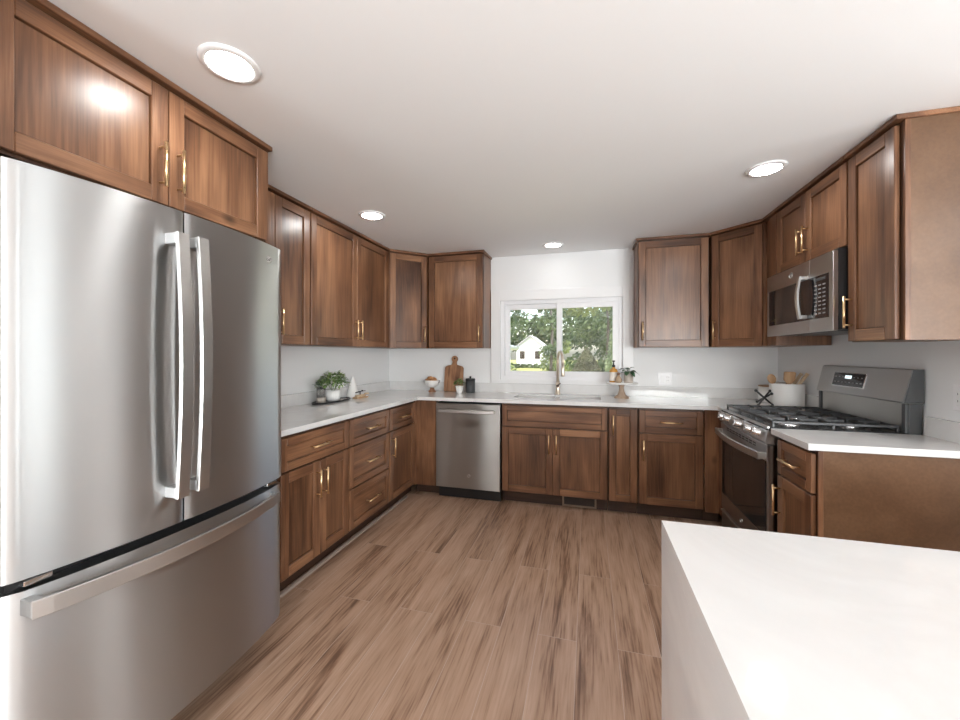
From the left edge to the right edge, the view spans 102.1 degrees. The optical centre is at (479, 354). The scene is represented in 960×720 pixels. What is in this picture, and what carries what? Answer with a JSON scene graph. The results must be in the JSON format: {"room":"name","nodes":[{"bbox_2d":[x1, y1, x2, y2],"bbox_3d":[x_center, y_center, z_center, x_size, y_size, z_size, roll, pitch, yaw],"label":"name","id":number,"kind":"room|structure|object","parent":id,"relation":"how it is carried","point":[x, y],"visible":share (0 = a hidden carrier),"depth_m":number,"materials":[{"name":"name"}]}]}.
{"room":"kitchen","nodes":[
{"label":"kitchen","id":0,"kind":"room"},
{"bbox_2d":[281,346,388,394],"bbox_3d":[-2.055,0.151,0.969,0.140,2.330,7.445,0,0,16],"label":"wall","id":1,"kind":"structure","parent":0,"point":[301,367],"depth_m":3.36,"materials":[{"name":"white paint"}]},
{"bbox_2d":[0,0,272,241],"bbox_3d":[-1.458,-0.776,1.526,0.703,0.470,0.957,0,0,16],"label":"upper cabinet","id":2,"kind":"object","parent":1,"relation":"attached to","point":[75,103],"visible":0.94,"depth_m":1.28,"materials":[{"name":"brown wood"}]},
{"bbox_2d":[268,184,311,345],"bbox_3d":[-1.388,-0.536,2.414,0.358,0.952,0.625,0,0,16],"label":"upper cabinet","id":3,"kind":"object","parent":1,"relation":"attached to","point":[288,217],"visible":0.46,"depth_m":2.53,"materials":[{"name":"brown wood"}]},
{"bbox_2d":[297,208,389,347],"bbox_3d":[-1.158,-0.536,3.243,0.358,0.952,1.090,0,0,16],"label":"upper cabinet","id":4,"kind":"object","parent":1,"relation":"attached to","point":[349,269],"visible":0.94,"depth_m":3.08,"materials":[{"name":"brown wood"}]},
{"bbox_2d":[171,484,721,719],"bbox_3d":[1.080,1.366,0.096,6.650,0.100,7.445,0,0,16],"label":"floor","id":5,"kind":"structure","parent":0,"point":[444,607],"depth_m":1.89,"materials":[{"name":"wood"}]},
{"bbox_2d":[0,156,280,719],"bbox_3d":[-1.327,0.419,1.440,0.861,1.790,0.884,0,0,16],"label":"refrigerator","id":6,"kind":"object","parent":5,"relation":"on","point":[140,338],"visible":1,"depth_m":1.15,"materials":[{"name":"silver metal"}]},
{"bbox_2d":[265,152,267,243],"bbox_3d":[-1.345,0.153,2.043,0.643,2.326,0.119,0,0,16],"label":"refrigerator surround","id":7,"kind":"object","parent":5,"relation":"on","point":[266,241],"visible":0.02,"depth_m":1.91,"materials":[{"name":"brown wood"}]},
{"bbox_2d":[276,420,348,590],"bbox_3d":[-1.231,0.871,2.393,0.638,0.888,0.607,0,0,16],"label":"base cabinet","id":8,"kind":"object","parent":5,"relation":"on","point":[314,478],"visible":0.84,"depth_m":2.27,"materials":[{"name":"brown wood"}]},
{"bbox_2d":[281,381,818,436],"bbox_3d":[0.467,0.365,2.742,3.768,0.122,2.394,0,0,16],"label":"countertop","id":9,"kind":"structure","parent":8,"relation":"on","point":[298,414],"depth_m":3.44,"materials":[{"name":"white stone"}]},
{"bbox_2d":[312,397,350,404],"bbox_3d":[-1.233,0.389,3.234,0.172,0.014,0.495,0,0,16],"label":"tray","id":10,"kind":"object","parent":9,"relation":"on","point":[341,398],"visible":0.7,"depth_m":3.16,"materials":[{"name":"black stone"}]},
{"bbox_2d":[315,380,325,402],"bbox_3d":[-1.271,0.297,3.079,0.070,0.177,0.124,0,0,16],"label":"glass jar","id":11,"kind":"object","parent":10,"relation":"on","point":[321,398],"visible":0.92,"depth_m":3.06,"materials":[{"name":"white"}]},
{"bbox_2d":[314,370,350,400],"bbox_3d":[-1.220,0.260,3.232,0.227,0.252,0.361,0,0,16],"label":"potted plant","id":12,"kind":"object","parent":10,"relation":"on","point":[330,394],"visible":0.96,"depth_m":3.19,"materials":[{"name":"green plant"}]},
{"bbox_2d":[346,377,358,397],"bbox_3d":[-1.173,0.301,3.575,0.116,0.190,0.116,0,0,16],"label":"cone","id":13,"kind":"object","parent":9,"relation":"on","point":[352,389],"visible":0.8,"depth_m":3.54,"materials":[{"name":"white ceramic"}]},
{"bbox_2d":[424,380,439,391],"bbox_3d":[-0.503,0.335,4.085,0.161,0.123,0.161,0,0,-29],"label":"footed bowl","id":14,"kind":"object","parent":9,"relation":"on","point":[431,384],"visible":0.98,"depth_m":4.04,"materials":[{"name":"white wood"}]},
{"bbox_2d":[444,356,463,391],"bbox_3d":[-0.275,0.207,4.128,0.206,0.379,0.081,0,0,16],"label":"cutting board","id":15,"kind":"object","parent":9,"relation":"on","point":[454,371],"visible":0.91,"depth_m":4.12,"materials":[{"name":"brown wood"}]},
{"bbox_2d":[453,378,464,392],"bbox_3d":[-0.207,0.318,3.959,0.134,0.156,0.148,0,0,16],"label":"potted plant","id":16,"kind":"object","parent":9,"relation":"on","point":[459,389],"visible":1,"depth_m":3.93,"materials":[{"name":"green plant"}]},
{"bbox_2d":[466,376,474,392],"bbox_3d":[-0.099,0.311,3.987,0.100,0.170,0.100,0,0,16],"label":"canister","id":17,"kind":"object","parent":9,"relation":"on","point":[470,382],"visible":1,"depth_m":3.94,"materials":[{"name":"grey ceramic"}]},
{"bbox_2d":[555,350,564,394],"bbox_3d":[0.774,0.180,3.730,0.054,0.433,0.214,0,0,-7],"label":"faucet","id":18,"kind":"object","parent":9,"relation":"on","point":[558,383],"visible":1,"depth_m":3.79,"materials":[{"name":"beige metal"}]},
{"bbox_2d":[606,381,637,398],"bbox_3d":[1.282,0.326,3.515,0.276,0.140,0.276,0,0,16],"label":"cake stand","id":19,"kind":"object","parent":9,"relation":"on","point":[621,394],"visible":0.92,"depth_m":3.48,"materials":[{"name":"brown wood"}]},
{"bbox_2d":[609,360,617,382],"bbox_3d":[1.218,0.157,3.538,0.078,0.200,0.078,0,0,16],"label":"soap bottle","id":20,"kind":"object","parent":19,"relation":"on","point":[613,372],"visible":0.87,"depth_m":3.51,"materials":[{"name":"orange glass"}]},
{"bbox_2d":[615,372,621,382],"bbox_3d":[1.236,0.210,3.463,0.062,0.093,0.062,0,0,16],"label":"bottle","id":21,"kind":"object","parent":19,"relation":"on","point":[618,379],"visible":1,"depth_m":3.44,"materials":[{"name":"beige"}]},
{"bbox_2d":[619,367,637,382],"bbox_3d":[1.341,0.187,3.480,0.181,0.139,0.145,0,0,16],"label":"potted plant","id":22,"kind":"object","parent":19,"relation":"on","point":[628,375],"visible":0.99,"depth_m":3.45,"materials":[{"name":"green plant"}]},
{"bbox_2d":[758,384,768,401],"bbox_3d":[2.435,0.309,3.236,0.188,0.174,0.188,0,0,16],"label":"crock","id":23,"kind":"object","parent":9,"relation":"on","point":[763,389],"visible":0.25,"depth_m":3.21,"materials":[{"name":"white ceramic"}]},
{"bbox_2d":[754,389,773,405],"bbox_3d":[2.175,0.333,2.971,0.119,0.127,0.119,0,0,40],"label":"jack","id":24,"kind":"object","parent":9,"relation":"on","point":[755,390],"visible":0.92,"depth_m":2.96,"materials":[{"name":"black metal"}]},
{"bbox_2d":[769,382,804,406],"bbox_3d":[2.341,0.309,2.961,0.218,0.174,0.218,0,0,16],"label":"utensil crock","id":25,"kind":"object","parent":9,"relation":"on","point":[784,394],"visible":0.76,"depth_m":2.87,"materials":[{"name":"white ceramic"}]},
{"bbox_2d":[767,374,775,383],"bbox_3d":[2.255,0.265,2.959,0.117,0.227,0.018,0,0,3],"label":"wooden spoon","id":26,"kind":"object","parent":25,"relation":"in","point":[771,378],"visible":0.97,"depth_m":2.96,"materials":[{"name":"brown wood"}]},
{"bbox_2d":[783,372,795,383],"bbox_3d":[2.325,0.254,2.920,0.076,0.245,0.039,0,0,16],"label":"wooden spatula","id":27,"kind":"object","parent":25,"relation":"in","point":[789,377],"visible":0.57,"depth_m":2.91,"materials":[{"name":"brown wood"}]},
{"bbox_2d":[792,373,802,383],"bbox_3d":[2.381,0.262,2.973,0.162,0.240,0.011,0,0,13],"label":"wooden stick","id":28,"kind":"object","parent":25,"relation":"in","point":[799,376],"visible":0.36,"depth_m":2.96,"materials":[{"name":"brown wood"}]},
{"bbox_2d":[797,373,808,383],"bbox_3d":[2.356,0.260,2.896,0.166,0.245,0.012,0,0,22],"label":"wooden stick","id":29,"kind":"object","parent":25,"relation":"in","point":[806,375],"visible":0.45,"depth_m":2.87,"materials":[{"name":"brown wood"}]},
{"bbox_3d":[-1.082,0.390,3.516,0.060,0.012,0.145,0,0,24],"label":"serving board","id":30,"kind":"object","parent":9,"relation":"on","visible":0},
{"bbox_2d":[355,392,368,396],"bbox_3d":[-1.072,0.368,3.532,0.061,0.032,0.174,0,0,27],"label":"bead garland","id":31,"kind":"object","parent":30,"relation":"on","point":[359,395],"visible":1,"depth_m":3.50,"materials":[{"name":"brown wood"}]},
{"bbox_2d":[280,495,407,597],"bbox_3d":[-0.886,1.308,2.800,0.016,0.016,1.600,0,0,16],"label":"trim","id":32,"kind":"structure","parent":5,"relation":"on","point":[354,537],"depth_m":2.56,"materials":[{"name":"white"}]},
{"bbox_2d":[337,409,388,546],"bbox_3d":[-1.076,0.871,2.952,0.638,0.888,0.547,0,0,16],"label":"base cabinet","id":33,"kind":"object","parent":5,"relation":"on","point":[368,448],"visible":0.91,"depth_m":2.84,"materials":[{"name":"brown wood"}]},
{"bbox_2d":[379,401,414,514],"bbox_3d":[-0.921,0.871,3.507,0.638,0.888,0.597,0,0,16],"label":"base cabinet","id":34,"kind":"object","parent":5,"relation":"on","point":[401,432],"visible":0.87,"depth_m":3.36,"materials":[{"name":"brown wood"}]},
{"bbox_2d":[413,400,438,492],"bbox_3d":[-0.509,0.871,3.651,0.235,0.888,0.134,0,0,16],"label":"cabinet filler","id":35,"kind":"object","parent":5,"relation":"on","point":[425,410],"visible":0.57,"depth_m":3.61,"materials":[{"name":"brown wood"}]},
{"bbox_2d":[436,401,501,501],"bbox_3d":[-0.045,0.878,3.725,0.600,0.869,0.643,0,0,16],"label":"dishwasher","id":36,"kind":"object","parent":5,"relation":"on","point":[468,434],"visible":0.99,"depth_m":3.48,"materials":[{"name":"silver metal"}]},
{"bbox_2d":[502,403,607,509],"bbox_3d":[0.693,0.871,3.564,0.890,0.888,0.638,0,0,16],"label":"base cabinet","id":37,"kind":"object","parent":5,"relation":"on","point":[550,453],"visible":0.94,"depth_m":3.29,"materials":[{"name":"brown wood"}]},
{"bbox_2d":[562,496,596,508],"bbox_3d":[0.849,1.263,3.322,0.285,0.098,0.006,0,0,16],"label":"floor vent","id":38,"kind":"object","parent":37,"relation":"attached to","point":[566,501],"visible":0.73,"depth_m":3.32,"materials":[{"name":"brown metal"}]},
{"bbox_2d":[608,407,637,512],"bbox_3d":[1.234,0.871,3.413,0.225,0.888,0.638,0,0,16],"label":"base cabinet","id":39,"kind":"object","parent":5,"relation":"on","point":[622,421],"visible":0.91,"depth_m":3.15,"materials":[{"name":"brown wood"}]},
{"bbox_2d":[637,408,703,519],"bbox_3d":[1.574,0.871,3.319,0.472,0.888,0.638,0,0,16],"label":"base cabinet","id":40,"kind":"object","parent":5,"relation":"on","point":[670,441],"visible":0.96,"depth_m":3.06,"materials":[{"name":"brown wood"}]},
{"bbox_2d":[701,410,722,521],"bbox_3d":[1.781,0.871,2.949,0.120,0.888,0.260,0,0,16],"label":"cabinet filler","id":41,"kind":"object","parent":5,"relation":"on","point":[712,441],"visible":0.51,"depth_m":2.97,"materials":[{"name":"brown wood"}]},
{"bbox_2d":[662,520,959,719],"bbox_3d":[1.365,0.859,0.201,2.178,0.913,1.000,0,0,16],"label":"kitchen island","id":42,"kind":"object","parent":5,"relation":"on","point":[757,625],"visible":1,"depth_m":0.60,"materials":[{"name":"white stone"}]},
{"bbox_2d":[715,365,923,532],"bbox_3d":[1.927,0.696,2.365,0.735,1.241,0.756,0,0,16],"label":"gas range","id":43,"kind":"object","parent":5,"relation":"on","point":[851,398],"visible":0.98,"depth_m":2.21,"materials":[{"name":"grey metal"}]},
{"bbox_2d":[721,408,906,433],"bbox_3d":[1.933,0.402,2.365,0.604,0.028,0.752,0,0,16],"label":"cooktop","id":44,"kind":"object","parent":43,"relation":"in","point":[761,425],"depth_m":2.14,"materials":[{"name":"silver metal"}]},
{"bbox_2d":[772,439,959,551],"bbox_3d":[1.813,0.872,1.813,0.666,0.888,0.341,0,0,16],"label":"base cabinet","id":45,"kind":"object","parent":5,"relation":"on","point":[912,501],"visible":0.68,"depth_m":1.68,"materials":[{"name":"brown wood"}]},
{"bbox_2d":[771,416,959,458],"bbox_3d":[1.821,0.365,1.807,0.659,0.122,0.366,0,0,16],"label":"countertop","id":46,"kind":"structure","parent":45,"relation":"on","point":[941,437],"depth_m":1.74,"materials":[{"name":"white stone"}]},
{"bbox_2d":[48,0,959,257],"bbox_3d":[1.080,-1.064,0.096,6.650,0.100,7.445,0,0,16],"label":"ceiling","id":47,"kind":"structure","parent":0,"point":[501,128],"depth_m":1.54,"materials":[{"name":"white paint"}]},
{"bbox_2d":[196,42,260,83],"bbox_3d":[-0.874,-1.009,1.357,0.192,0.010,0.192,0,0,16],"label":"recessed light","id":48,"kind":"object","parent":47,"relation":"in","point":[226,62],"visible":1,"depth_m":1.35,"materials":[{"name":"white"}]},
{"bbox_2d":[206,51,252,79],"bbox_3d":[-0.874,-1.010,1.357,0.140,0.005,0.140,0,0,16],"label":"diffuser","id":49,"kind":"object","parent":48,"relation":"attached to","point":[227,65],"depth_m":1.36,"materials":[{"name":"white plastic"}]},
{"bbox_2d":[358,210,384,219],"bbox_3d":[-0.788,-1.009,2.830,0.192,0.010,0.192,0,0,16],"label":"recessed light","id":50,"kind":"object","parent":47,"relation":"in","point":[366,214],"visible":1,"depth_m":2.82,"materials":[{"name":"white"}]},
{"bbox_2d":[362,213,381,218],"bbox_3d":[-0.788,-1.010,2.830,0.140,0.005,0.140,0,0,16],"label":"diffuser","id":51,"kind":"object","parent":50,"relation":"attached to","point":[364,215],"depth_m":2.82,"materials":[{"name":"white plastic"}]},
{"bbox_2d":[543,242,562,247],"bbox_3d":[0.677,-1.009,3.595,0.192,0.010,0.192,0,0,16],"label":"recessed light","id":52,"kind":"object","parent":47,"relation":"in","point":[548,244],"visible":1,"depth_m":3.57,"materials":[{"name":"white plastic"}]},
{"bbox_2d":[545,244,559,246],"bbox_3d":[0.677,-1.010,3.595,0.140,0.005,0.140,0,0,16],"label":"diffuser","id":53,"kind":"object","parent":52,"relation":"attached to","point":[546,245],"depth_m":3.60,"materials":[{"name":"white"}]},
{"bbox_2d":[745,160,787,176],"bbox_3d":[1.562,-1.009,2.119,0.192,0.010,0.192,0,0,16],"label":"recessed light","id":54,"kind":"object","parent":47,"relation":"in","point":[771,167],"visible":1,"depth_m":2.11,"materials":[{"name":"white plastic"}]},
{"bbox_2d":[751,164,781,174],"bbox_3d":[1.562,-1.010,2.119,0.140,0.005,0.140,0,0,16],"label":"diffuser","id":55,"kind":"object","parent":54,"relation":"attached to","point":[758,169],"depth_m":2.12,"materials":[{"name":"white plastic"}]},
{"bbox_2d":[389,248,777,402],"bbox_3d":[0.875,0.151,3.945,3.910,2.330,0.140,0,0,16],"label":"wall","id":56,"kind":"structure","parent":0,"point":[712,367],"depth_m":3.79,"materials":[{"name":"white paint"}]},
{"bbox_2d":[379,249,436,348],"bbox_3d":[-0.807,-0.536,4.016,0.611,0.952,0.605,0,0,16],"label":"upper cabinet","id":57,"kind":"object","parent":56,"relation":"attached to","point":[408,271],"visible":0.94,"depth_m":3.83,"materials":[{"name":"brown wood"}]},
{"bbox_2d":[428,250,491,348],"bbox_3d":[-0.204,-0.536,3.984,0.589,0.952,0.358,0,0,16],"label":"upper cabinet","id":58,"kind":"object","parent":56,"relation":"attached to","point":[459,282],"visible":1,"depth_m":3.86,"materials":[{"name":"brown wood"}]},
{"bbox_2d":[281,381,818,407],"bbox_3d":[0.467,0.350,2.742,3.768,0.092,2.394,0,0,16],"label":"backsplash","id":59,"kind":"structure","parent":56,"relation":"attached to","point":[290,400],"depth_m":3.70,"materials":[{"name":"white stone"}]},
{"bbox_2d":[491,285,632,385],"bbox_3d":[0.802,-0.177,3.928,1.395,0.960,0.112,0,0,16],"label":"window","id":60,"kind":"structure","parent":56,"relation":"in","point":[616,303],"depth_m":3.90,"materials":[{"name":"white plastic"}]},
{"bbox_2d":[658,373,671,384],"bbox_3d":[1.731,0.233,3.629,0.116,0.116,0.009,0,0,16],"label":"wall outlet","id":61,"kind":"object","parent":56,"relation":"attached to","point":[663,378],"visible":1,"depth_m":3.63,"materials":[{"name":"white plastic"}]},
{"bbox_2d":[666,375,669,382],"bbox_3d":[1.753,0.233,3.620,0.033,0.068,0.003,0,0,16],"label":"socket","id":62,"kind":"object","parent":61,"relation":"attached to","point":[667,376],"depth_m":3.62,"materials":[{"name":"white plastic"}]},
{"bbox_2d":[632,233,709,347],"bbox_3d":[1.683,-0.536,3.459,0.574,0.952,0.358,0,0,16],"label":"upper cabinet","id":63,"kind":"object","parent":56,"relation":"attached to","point":[671,273],"visible":1,"depth_m":3.33,"materials":[{"name":"brown wood"}]},
{"bbox_2d":[700,219,796,347],"bbox_3d":[2.213,-0.536,3.175,0.619,0.952,0.605,0,0,16],"label":"upper cabinet","id":64,"kind":"object","parent":56,"relation":"attached to","point":[737,254],"visible":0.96,"depth_m":3.05,"materials":[{"name":"brown wood"}]},
{"bbox_2d":[778,334,959,434],"bbox_3d":[2.399,0.151,2.392,0.140,2.330,2.035,0,0,16],"label":"wall","id":65,"kind":"structure","parent":0,"point":[940,360],"depth_m":2.09,"materials":[{"name":"white paint"}]},
{"bbox_2d":[762,210,831,345],"bbox_3d":[2.241,-0.536,2.762,0.334,0.952,0.200,0,0,16],"label":"upper cabinet","id":66,"kind":"object","parent":65,"relation":"attached to","point":[771,218],"visible":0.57,"depth_m":2.72,"materials":[{"name":"brown wood"}]},
{"bbox_2d":[774,156,850,273],"bbox_3d":[2.101,-0.780,2.300,0.358,0.464,0.760,0,0,16],"label":"upper cabinet","id":67,"kind":"object","parent":65,"relation":"attached to","point":[812,222],"visible":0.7,"depth_m":2.25,"materials":[{"name":"brown wood"}]},
{"bbox_2d":[767,247,847,336],"bbox_3d":[2.071,-0.333,2.307,0.435,0.422,0.759,0,0,16],"label":"microwave","id":68,"kind":"object","parent":67,"relation":"attached to","point":[804,299],"visible":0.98,"depth_m":2.20,"materials":[{"name":"silver metal"}]},
{"bbox_2d":[842,106,959,341],"bbox_3d":[1.951,-0.536,1.762,0.358,0.952,0.350,0,0,16],"label":"upper cabinet","id":69,"kind":"object","parent":65,"relation":"attached to","point":[904,177],"visible":1,"depth_m":1.63,"materials":[{"name":"brown wood"}]},
{"bbox_2d":[924,416,959,443],"bbox_3d":[2.127,0.350,1.718,0.020,0.092,0.359,0,0,16],"label":"backsplash","id":70,"kind":"structure","parent":65,"relation":"attached to","point":[943,429],"depth_m":1.79,"materials":[{"name":"white stone"}]},
{"bbox_2d":[953,385,959,410],"bbox_3d":[2.136,0.196,1.726,0.009,0.116,0.070,0,0,16],"label":"wall outlet","id":71,"kind":"object","parent":65,"relation":"attached to","point":[956,388],"visible":1,"depth_m":1.74,"materials":[{"name":"white plastic"}]},
{"bbox_2d":[956,390,959,405],"bbox_3d":[2.134,0.196,1.726,0.003,0.068,0.033,0,0,16],"label":"socket","id":72,"kind":"object","parent":71,"relation":"attached to","point":[957,391],"depth_m":1.73,"materials":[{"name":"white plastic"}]},
{"label":"outside","id":73,"kind":"structure","parent":0,"visible":0},
{"bbox_2d":[511,360,597,370],"bbox_3d":[15.297,1.766,54.974,120.000,0.200,105.875,0,0,16],"label":"ground","id":74,"kind":"structure","parent":73,"point":[513,361],"depth_m":44.89,"materials":[{"name":"green plant"}]},
{"bbox_2d":[511,345,518,349],"bbox_3d":[0.364,0.462,15.676,2.056,2.408,2.400,0,0,16],"label":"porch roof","id":75,"kind":"structure","parent":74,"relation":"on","point":[512,346],"depth_m":15.70,"materials":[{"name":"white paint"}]},
{"bbox_2d":[511,310,526,330],"bbox_3d":[0.412,-2.181,17.698,4.683,7.706,3.252,0,0,16],"label":"tree","id":76,"kind":"object","parent":74,"relation":"on","point":[516,318],"visible":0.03,"depth_m":16.63,"materials":[{"name":"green plant"}]},
{"bbox_2d":[516,335,547,366],"bbox_3d":[7.272,-0.389,52.990,4.000,4.110,6.600,0,0,16],"label":"house","id":77,"kind":"structure","parent":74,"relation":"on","point":[527,353],"depth_m":50.12,"materials":[{"name":"white"}]},
{"bbox_2d":[512,363,570,367],"bbox_3d":[6.650,1.444,45.896,9.937,0.828,0.987,0,0,16],"label":"hedge","id":78,"kind":"object","parent":74,"relation":"on","point":[518,365],"visible":0.34,"depth_m":45.99,"materials":[{"name":"green plant"}]},
{"bbox_2d":[533,309,556,370],"bbox_3d":[2.699,-1.075,14.199,2.681,5.487,2.190,0,0,16],"label":"tree","id":79,"kind":"object","parent":74,"relation":"on","point":[551,320],"visible":0.16,"depth_m":13.78,"materials":[{"name":"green plant"}]},
{"bbox_2d":[538,339,571,370],"bbox_3d":[3.624,0.456,18.696,1.698,2.421,1.262,0,0,16],"label":"shrub","id":80,"kind":"object","parent":74,"relation":"on","point":[565,351],"visible":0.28,"depth_m":18.59,"materials":[{"name":"green plant"}]},
{"bbox_2d":[511,308,611,355],"bbox_3d":[6.478,-3.258,62.567,36.285,9.856,9.388,0,0,16],"label":"tree","id":81,"kind":"object","parent":74,"relation":"on","point":[527,326],"visible":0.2,"depth_m":59.58,"materials":[{"name":"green plant"}]},
{"bbox_2d":[571,347,601,371],"bbox_3d":[3.174,0.730,11.581,1.843,1.872,1.841,0,0,16],"label":"evergreen","id":82,"kind":"object","parent":74,"relation":"on","point":[586,362],"visible":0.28,"depth_m":11.39,"materials":[{"name":"green plant"}]},
{"bbox_2d":[563,307,610,365],"bbox_3d":[4.622,-1.266,14.238,3.912,5.868,2.572,0,0,16],"label":"tree","id":83,"kind":"object","parent":74,"relation":"on","point":[585,312],"visible":0.07,"depth_m":14.22,"materials":[{"name":"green plant"}]},
{"bbox_2d":[564,307,612,371],"bbox_3d":[7.261,-1.797,19.753,5.830,6.932,3.562,0,0,16],"label":"tree","id":84,"kind":"object","parent":74,"relation":"on","point":[593,335],"visible":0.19,"depth_m":19.98,"materials":[{"name":"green plant"}]},
{"bbox_2d":[605,322,612,371],"bbox_3d":[3.843,-0.149,10.360,1.387,3.630,1.410,0,0,16],"label":"evergreen","id":85,"kind":"object","parent":74,"relation":"on","point":[608,362],"visible":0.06,"depth_m":10.32,"materials":[{"name":"green plant"}]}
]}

